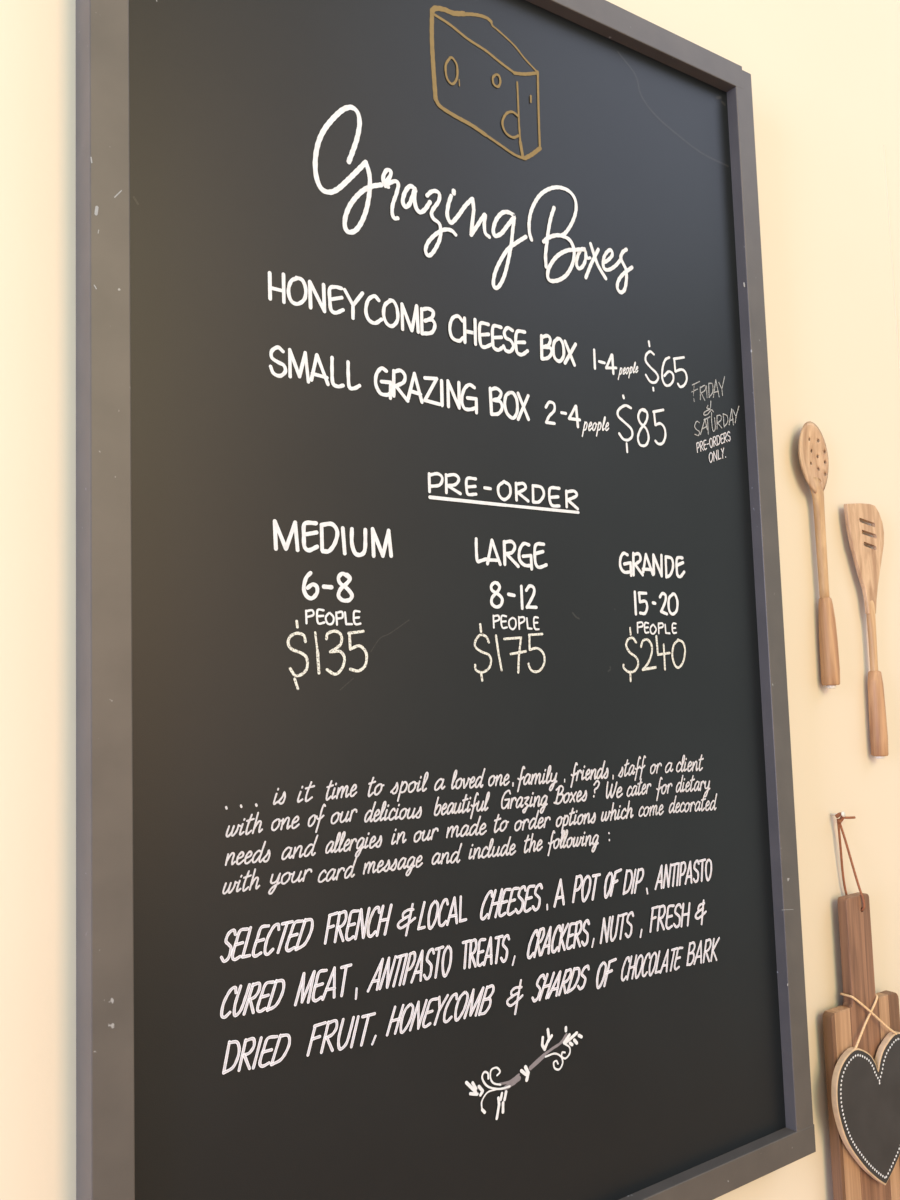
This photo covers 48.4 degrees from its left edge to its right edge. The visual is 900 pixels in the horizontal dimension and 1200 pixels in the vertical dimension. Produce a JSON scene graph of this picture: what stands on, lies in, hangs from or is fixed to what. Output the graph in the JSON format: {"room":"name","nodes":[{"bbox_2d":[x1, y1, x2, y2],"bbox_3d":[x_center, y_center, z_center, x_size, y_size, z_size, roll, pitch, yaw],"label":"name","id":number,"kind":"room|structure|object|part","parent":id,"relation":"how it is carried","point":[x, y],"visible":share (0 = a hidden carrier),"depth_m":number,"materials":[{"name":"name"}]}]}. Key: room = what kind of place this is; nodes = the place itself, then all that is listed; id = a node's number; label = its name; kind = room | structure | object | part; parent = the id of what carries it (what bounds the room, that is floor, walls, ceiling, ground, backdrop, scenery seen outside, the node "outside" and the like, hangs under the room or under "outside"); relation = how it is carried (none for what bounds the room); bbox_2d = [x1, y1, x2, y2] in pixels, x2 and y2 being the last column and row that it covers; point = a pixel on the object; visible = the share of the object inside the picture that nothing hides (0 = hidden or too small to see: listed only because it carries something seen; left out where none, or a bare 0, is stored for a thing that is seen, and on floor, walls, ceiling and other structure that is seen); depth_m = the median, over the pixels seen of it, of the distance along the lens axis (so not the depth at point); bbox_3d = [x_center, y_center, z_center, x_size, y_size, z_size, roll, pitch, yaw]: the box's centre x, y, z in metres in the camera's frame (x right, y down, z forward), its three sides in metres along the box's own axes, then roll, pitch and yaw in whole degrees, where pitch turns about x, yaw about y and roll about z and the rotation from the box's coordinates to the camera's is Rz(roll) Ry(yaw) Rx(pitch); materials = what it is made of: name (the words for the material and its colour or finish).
{"room":"shop","nodes":[
{"label":"shop","id":0,"kind":"room"},
{"bbox_2d":[0,0,899,1199],"bbox_3d":[-0.017,-0.656,1.042,7.000,4.500,0.120,1,-6,-34],"label":"wall","id":1,"kind":"structure","parent":0,"point":[825,74],"depth_m":1.18,"materials":[{"name":"beige paint"}]},
{"bbox_2d":[76,0,815,1199],"bbox_3d":[0.050,-0.021,0.923,0.751,1.211,0.040,1,-6,-34],"label":"menu board","id":2,"kind":"object","parent":1,"relation":"attached to","point":[435,823],"visible":1,"depth_m":0.86,"materials":[{"name":"black paint"}]},
{"bbox_3d":[0.036,-0.609,0.975,0.706,0.029,0.040,1,-6,-34],"label":"frame rail","id":3,"kind":"part","parent":2,"relation":"part of","materials":[{"name":"grey paint"}]},
{"bbox_3d":[0.080,0.568,0.881,0.722,0.029,0.040,1,-6,-34],"label":"frame rail","id":4,"kind":"part","parent":2,"relation":"part of","materials":[{"name":"grey paint"}]},
{"bbox_2d":[798,421,839,688],"bbox_3d":[0.444,-0.055,1.208,0.057,0.324,0.022,1,-6,-34],"label":"slotted spoon","id":5,"kind":"object","parent":1,"relation":"hanging from","point":[812,450],"visible":1,"depth_m":1.21,"materials":[{"name":"brown wood"}]},
{"bbox_2d":[798,421,828,492],"bbox_3d":[0.439,-0.172,1.219,0.057,0.090,0.011,1,-6,-34],"label":"bowl","id":6,"kind":"object","parent":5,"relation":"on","point":[812,450],"depth_m":1.22,"materials":[{"name":"brown wood"}]},
{"bbox_3d":[0.449,-0.072,1.213,0.026,0.155,0.012,1,-6,-34],"label":"handle","id":7,"kind":"part","parent":5,"relation":"part of","materials":[{"name":"brown wood"}]},
{"bbox_2d":[830,811,845,816],"bbox_3d":[0.459,0.254,1.190,0.006,0.007,0.020,1,-6,-34],"label":"nail","id":8,"kind":"object","parent":1,"relation":"attached to","point":[843,814],"visible":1,"depth_m":1.18,"materials":[{"name":"silver metal"}]},
{"bbox_2d":[822,812,899,1199],"bbox_3d":[0.482,0.517,1.169,0.132,0.533,0.022,1,-6,-34],"label":"cutting board","id":9,"kind":"object","parent":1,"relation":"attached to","point":[843,1024],"visible":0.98,"depth_m":1.16,"materials":[{"name":"brown wood"}]},
{"bbox_3d":[0.474,0.314,1.188,0.026,0.109,0.013,-2,-5,8],"label":"leather cord","id":10,"kind":"part","parent":9,"relation":"part of","materials":[{"name":"brown leather"}]},
{"bbox_2d":[831,993,899,1184],"bbox_3d":[0.487,0.562,1.163,0.160,0.215,0.028,1,-6,-34],"label":"chalkboard","id":11,"kind":"object","parent":9,"relation":"hanging from","point":[865,1091],"visible":0.99,"depth_m":1.14,"materials":[{"name":"black paint"}]},
{"bbox_2d":[844,503,888,758],"bbox_3d":[0.528,0.037,1.256,0.076,0.320,0.021,1,-6,-34],"label":"slotted turner","id":12,"kind":"object","parent":1,"relation":"attached to","point":[867,561],"visible":1,"depth_m":1.25,"materials":[{"name":"brown wood"}]},
{"bbox_3d":[0.526,-0.052,1.264,0.076,0.140,0.005,1,-6,-34],"label":"blade","id":13,"kind":"part","parent":12,"relation":"part of","materials":[{"name":"brown wood"}]},
{"bbox_3d":[0.529,0.044,1.256,0.018,0.106,0.010,1,-6,-34],"label":"handle","id":14,"kind":"part","parent":12,"relation":"part of","materials":[{"name":"brown wood"}]},
{"bbox_2d":[883,145,899,374],"bbox_3d":[0.608,-0.455,1.376,0.002,0.355,0.001,1,-6,-34],"label":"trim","id":15,"kind":"structure","parent":1,"relation":"attached to","point":[883,145],"depth_m":1.38,"materials":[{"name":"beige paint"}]}
]}

